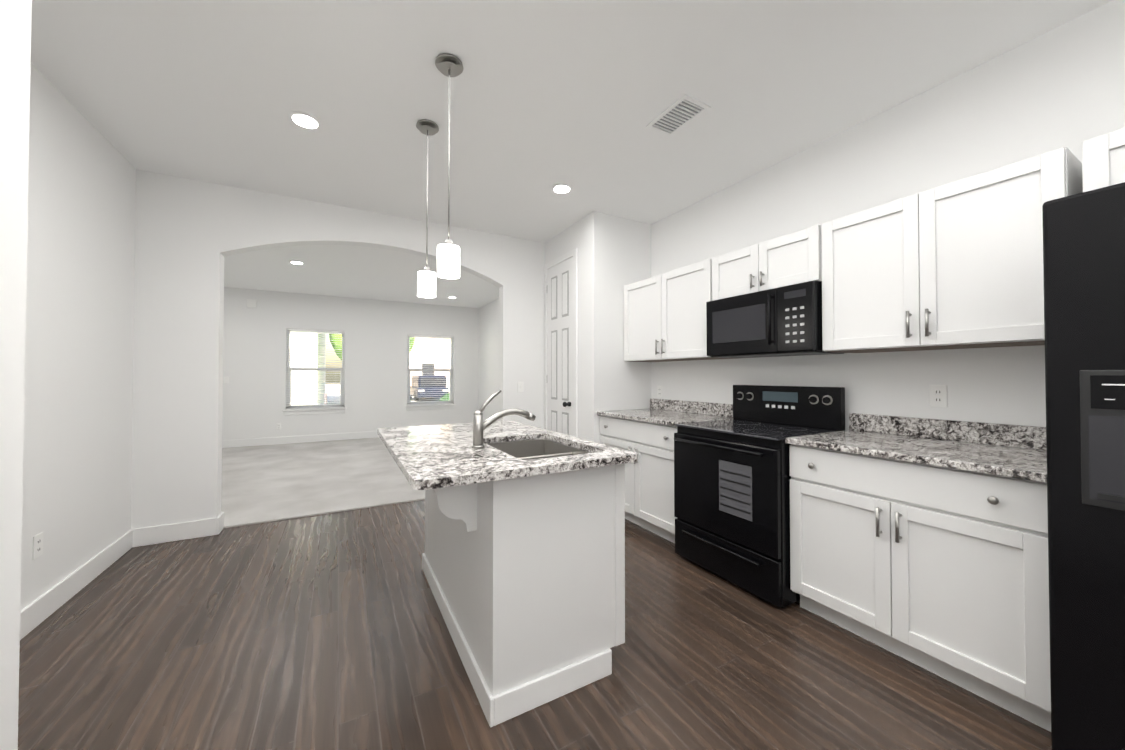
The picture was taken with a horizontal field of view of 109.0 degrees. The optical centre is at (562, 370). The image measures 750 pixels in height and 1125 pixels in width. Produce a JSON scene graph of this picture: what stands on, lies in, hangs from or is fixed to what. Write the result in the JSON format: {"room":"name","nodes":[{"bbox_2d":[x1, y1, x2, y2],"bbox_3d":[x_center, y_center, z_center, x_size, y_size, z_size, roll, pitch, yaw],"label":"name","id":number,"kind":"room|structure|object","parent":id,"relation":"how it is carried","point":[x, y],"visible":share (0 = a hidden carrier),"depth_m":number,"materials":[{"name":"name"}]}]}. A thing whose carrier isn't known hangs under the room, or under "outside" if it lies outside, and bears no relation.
{"room":"kitchen","nodes":[
{"label":"kitchen","id":0,"kind":"room"},
{"bbox_2d":[0,0,31,749],"bbox_3d":[-0.354,-0.146,-0.735,0.140,2.740,3.600,0,-1,-29],"label":"wall","id":1,"kind":"structure","parent":0,"point":[15,41],"depth_m":0.84,"materials":[{"name":"white paint"}]},
{"bbox_2d":[20,63,135,610],"bbox_3d":[-1.602,-0.135,0.070,0.120,2.740,6.420,0,-1,-29],"label":"wall","id":2,"kind":"structure","parent":0,"point":[77,440],"depth_m":2.26,"materials":[{"name":"white paint"}]},
{"bbox_2d":[33,532,42,559],"bbox_3d":[-2.605,0.872,1.993,0.006,0.114,0.070,0,-1,-29],"label":"electrical outlet","id":3,"kind":"object","parent":2,"relation":"attached to","point":[37,545],"visible":1,"depth_m":1.99,"materials":[{"name":"white plastic"}]},
{"bbox_2d":[20,529,135,639],"bbox_3d":[-2.441,1.193,1.702,0.016,0.130,2.720,0,-1,-29],"label":"baseboard","id":4,"kind":"structure","parent":2,"relation":"attached to","point":[41,608],"depth_m":2.22,"materials":[{"name":"white wood"}]},
{"bbox_2d":[221,437,424,527],"bbox_3d":[-3.200,1.338,5.643,5.700,0.072,4.650,0,-1,-29],"label":"floor carpet","id":5,"kind":"object","parent":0,"point":[267,483],"visible":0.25,"depth_m":4.68,"materials":[{"name":"beige carpet"}]},
{"bbox_2d":[131,169,544,528],"bbox_3d":[-2.083,-0.086,3.549,5.600,2.740,0.130,0,-1,-29],"label":"wall","id":6,"kind":"structure","parent":0,"point":[190,234],"depth_m":3.10,"materials":[{"name":"white paint"}]},
{"bbox_2d":[136,512,223,546],"bbox_3d":[-2.875,1.212,3.007,0.466,0.130,0.016,0,-1,-29],"label":"baseboard","id":7,"kind":"structure","parent":6,"relation":"attached to","point":[158,534],"depth_m":3.00,"materials":[{"name":"white"}]},
{"bbox_2d":[222,287,478,439],"bbox_3d":[-4.314,-0.028,7.669,5.700,2.740,0.140,0,-1,-29],"label":"wall","id":8,"kind":"structure","parent":0,"point":[377,332],"depth_m":7.69,"materials":[{"name":"white paint"}]},
{"bbox_2d":[247,299,256,307],"bbox_3d":[-5.409,-1.158,6.979,0.140,0.140,0.029,0,-1,-29],"label":"door chime","id":9,"kind":"structure","parent":8,"relation":"attached to","point":[251,303],"depth_m":6.97,"materials":[{"name":"white plastic"}]},
{"bbox_2d":[222,431,378,447],"bbox_3d":[-4.276,1.264,7.582,5.500,0.130,0.016,0,-1,-29],"label":"baseboard","id":10,"kind":"structure","parent":8,"relation":"attached to","point":[288,439],"depth_m":7.27,"materials":[{"name":"white"}]},
{"bbox_2d":[283,330,346,414],"bbox_3d":[-4.594,0.032,7.481,1.010,1.565,0.155,0,-1,-29],"label":"window","id":11,"kind":"structure","parent":8,"relation":"in","point":[312,411],"depth_m":7.45,"materials":[{"name":"white"}]},
{"bbox_2d":[286,328,344,409],"bbox_3d":[-4.590,-0.017,7.475,0.922,1.464,0.044,0,-1,-29],"label":"window blind","id":12,"kind":"object","parent":11,"relation":"attached to","point":[333,332],"visible":1,"depth_m":7.45,"materials":[{"name":"white plastic"}]},
{"bbox_2d":[405,336,455,409],"bbox_3d":[-2.784,0.046,8.486,1.030,1.565,0.155,0,-1,-29],"label":"window","id":13,"kind":"structure","parent":8,"relation":"in","point":[428,407],"depth_m":8.47,"materials":[{"name":"white"}]},
{"bbox_2d":[407,334,453,404],"bbox_3d":[-2.780,-0.003,8.480,0.942,1.464,0.044,0,-1,-29],"label":"window blind","id":14,"kind":"object","parent":13,"relation":"attached to","point":[443,337],"visible":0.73,"depth_m":8.49,"materials":[{"name":"white plastic"}]},
{"bbox_2d":[18,500,1050,749],"bbox_3d":[-0.480,1.275,0.748,5.700,0.060,6.550,0,-1,-29],"label":"floor","id":15,"kind":"structure","parent":0,"point":[322,632],"depth_m":1.69,"materials":[{"name":"brown wood"}]},
{"bbox_2d":[387,449,624,727],"bbox_3d":[-0.401,0.824,2.085,0.840,0.880,1.328,0,-1,-29],"label":"kitchen island","id":16,"kind":"object","parent":15,"relation":"on","point":[523,564],"depth_m":1.56,"materials":[{"name":"white paint"}]},
{"bbox_2d":[377,421,636,492],"bbox_3d":[-0.411,0.368,2.069,0.890,0.030,1.430,0,-1,-29],"label":"island countertop","id":17,"kind":"structure","parent":16,"relation":"on","point":[428,456],"depth_m":1.63,"materials":[{"name":"stone"}]},
{"bbox_2d":[471,389,535,448],"bbox_3d":[-0.269,0.220,1.870,0.313,0.260,0.060,0,-1,-29],"label":"faucet","id":18,"kind":"object","parent":17,"relation":"on","point":[480,426],"visible":1,"depth_m":1.81,"materials":[{"name":"silver metal"}]},
{"bbox_2d":[488,439,588,459],"bbox_3d":[-0.126,0.472,1.894,0.397,0.178,0.607,0,-1,-29],"label":"sink","id":19,"kind":"object","parent":17,"relation":"in","point":[533,449],"visible":0.08,"depth_m":2.16,"materials":[{"name":"silver metal"}]},
{"bbox_2d":[597,398,732,542],"bbox_3d":[0.836,0.777,3.361,0.662,1.010,0.998,0,-1,-29],"label":"base cabinet","id":20,"kind":"object","parent":15,"relation":"on","point":[646,436],"visible":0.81,"depth_m":3.15,"materials":[{"name":"white wood"}]},
{"bbox_2d":[674,385,844,607],"bbox_3d":[1.206,0.688,2.558,0.723,1.165,0.748,0,-1,-29],"label":"range","id":21,"kind":"object","parent":15,"relation":"on","point":[732,477],"visible":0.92,"depth_m":2.39,"materials":[{"name":"black metal"}]},
{"bbox_2d":[785,413,1050,731],"bbox_3d":[1.667,0.756,1.865,0.662,1.010,0.889,0,-1,-29],"label":"base cabinet","id":22,"kind":"object","parent":15,"relation":"on","point":[922,542],"visible":0.9,"depth_m":1.64,"materials":[{"name":"white wood"}]},
{"bbox_2d":[1042,182,1124,749],"bbox_3d":[2.025,0.361,1.020,0.845,1.775,0.900,0,-1,-29],"label":"refrigerator","id":23,"kind":"object","parent":15,"relation":"on","point":[1084,275],"visible":1,"depth_m":1.17,"materials":[{"name":"black metal"}]},
{"bbox_2d":[31,0,1112,307],"bbox_3d":[-1.609,-1.516,2.820,5.700,0.100,11.200,0,-1,-29],"label":"ceiling","id":24,"kind":"structure","parent":0,"point":[577,96],"depth_m":2.12,"materials":[{"name":"white paint"}]},
{"bbox_2d":[289,261,304,264],"bbox_3d":[-3.531,-1.427,5.332,0.180,0.007,0.180,0,-1,-29],"label":"recessed light","id":25,"kind":"object","parent":24,"relation":"in","point":[297,262],"visible":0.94,"depth_m":5.31,"materials":[{"name":"white"}]},
{"bbox_2d":[287,111,322,130],"bbox_3d":[-1.518,-1.469,2.367,0.180,0.007,0.180,0,-1,-29],"label":"recessed light","id":26,"kind":"object","parent":24,"relation":"in","point":[304,120],"visible":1,"depth_m":2.36,"materials":[{"name":"white glass"}]},
{"bbox_2d":[416,119,438,297],"bbox_3d":[-0.813,-0.957,2.408,0.132,1.030,0.132,0,-1,-29],"label":"pendant light","id":27,"kind":"object","parent":24,"relation":"hanging from","point":[426,282],"visible":1,"depth_m":2.38,"materials":[{"name":"white glass"}]},
{"bbox_2d":[435,53,462,278],"bbox_3d":[-0.545,-0.964,1.927,0.132,1.030,0.132,0,-1,-29],"label":"pendant light","id":28,"kind":"object","parent":24,"relation":"hanging from","point":[448,250],"visible":0.98,"depth_m":1.90,"materials":[{"name":"white glass"}]},
{"bbox_2d":[551,184,572,193],"bbox_3d":[-0.006,-1.456,3.229,0.180,0.007,0.180,0,-1,-29],"label":"recessed light","id":29,"kind":"object","parent":24,"relation":"in","point":[561,189],"visible":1,"depth_m":3.23,"materials":[{"name":"white"}]},
{"bbox_2d":[646,94,710,135],"bbox_3d":[0.666,-1.469,2.327,0.200,0.008,0.310,0,-1,-29],"label":"ceiling vent","id":30,"kind":"object","parent":24,"relation":"in","point":[684,110],"visible":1,"depth_m":2.31,"materials":[{"name":"white metal"}]},
{"bbox_2d":[544,211,651,442],"bbox_3d":[0.302,-0.076,4.228,0.772,2.740,1.000,0,-1,-29],"label":"wall","id":31,"kind":"structure","parent":0,"point":[595,263],"depth_m":3.85,"materials":[{"name":"white paint"}]},
{"bbox_2d":[478,0,1124,430],"bbox_3d":[0.839,-0.077,4.160,0.100,2.740,11.200,0,-1,-29],"label":"wall","id":32,"kind":"structure","parent":0,"point":[1060,86],"depth_m":2.15,"materials":[{"name":"white paint"}]},
{"bbox_2d":[657,386,661,397],"bbox_3d":[0.937,0.209,3.867,0.006,0.114,0.070,0,-1,-29],"label":"electrical outlet","id":33,"kind":"object","parent":32,"relation":"attached to","point":[659,391],"visible":1,"depth_m":3.87,"materials":[{"name":"white plastic"}]},
{"bbox_2d":[624,259,736,361],"bbox_3d":[0.964,-0.447,3.436,0.382,0.722,1.022,0,-1,-29],"label":"upper cabinet","id":34,"kind":"object","parent":32,"relation":"attached to","point":[664,317],"visible":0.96,"depth_m":3.30,"materials":[{"name":"white wood"}]},
{"bbox_2d":[712,224,821,300],"bbox_3d":[1.399,-0.658,2.658,0.382,0.320,0.746,0,-1,-29],"label":"upper cabinet","id":35,"kind":"object","parent":32,"relation":"attached to","point":[790,259],"visible":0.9,"depth_m":2.52,"materials":[{"name":"white wood"}]},
{"bbox_2d":[706,281,843,357],"bbox_3d":[1.370,-0.295,2.638,0.446,0.401,0.746,0,-1,-29],"label":"microwave","id":36,"kind":"object","parent":35,"relation":"attached to","point":[781,321],"visible":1,"depth_m":2.46,"materials":[{"name":"black metal"}]},
{"bbox_2d":[929,385,947,406],"bbox_3d":[1.938,0.133,2.067,0.006,0.114,0.070,0,-1,-29],"label":"electrical outlet","id":37,"kind":"object","parent":32,"relation":"attached to","point":[938,395],"visible":1,"depth_m":2.06,"materials":[{"name":"white plastic"}]},
{"bbox_2d":[821,147,1082,352],"bbox_3d":[1.795,-0.468,1.941,0.382,0.722,0.867,0,-1,-29],"label":"upper cabinet","id":38,"kind":"object","parent":32,"relation":"attached to","point":[958,264],"visible":0.98,"depth_m":1.78,"materials":[{"name":"white wood"}]},
{"bbox_2d":[1082,128,1124,191],"bbox_3d":[2.254,-0.694,1.154,0.347,0.292,0.889,0,-1,-29],"label":"upper cabinet","id":39,"kind":"object","parent":32,"relation":"attached to","point":[1103,160],"visible":0.42,"depth_m":1.42,"materials":[{"name":"white wood"}]},
{"label":"outside","id":40,"kind":"structure","parent":0,"visible":0},
{"bbox_2d":[323,385,440,403],"bbox_3d":[-24.002,2.230,43.182,120.000,0.120,81.000,0,-1,-29],"label":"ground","id":41,"kind":"structure","parent":40,"point":[330,388],"depth_m":29.11,"materials":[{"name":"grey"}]},
{"bbox_2d":[290,331,450,404],"bbox_3d":[-14.508,-2.916,30.281,53.000,9.850,29.900,0,-1,-29],"label":"house","id":42,"kind":"structure","parent":41,"relation":"on","point":[433,357],"depth_m":17.29,"materials":[{"name":"white"}]},
{"bbox_2d":[324,333,448,403],"bbox_3d":[-8.087,-1.164,18.359,4.670,6.289,13.135,0,-1,-29],"label":"tree","id":43,"kind":"object","parent":41,"relation":"on","point":[335,345],"visible":0.02,"depth_m":17.60,"materials":[{"name":"green plant"}]},
{"bbox_2d":[410,375,448,400],"bbox_3d":[-9.044,1.159,26.670,1.940,1.600,4.620,0,-1,-29],"label":"car","id":44,"kind":"object","parent":41,"relation":"on","point":[420,386],"visible":0.67,"depth_m":24.76,"materials":[{"name":"grey metal"}]}
]}

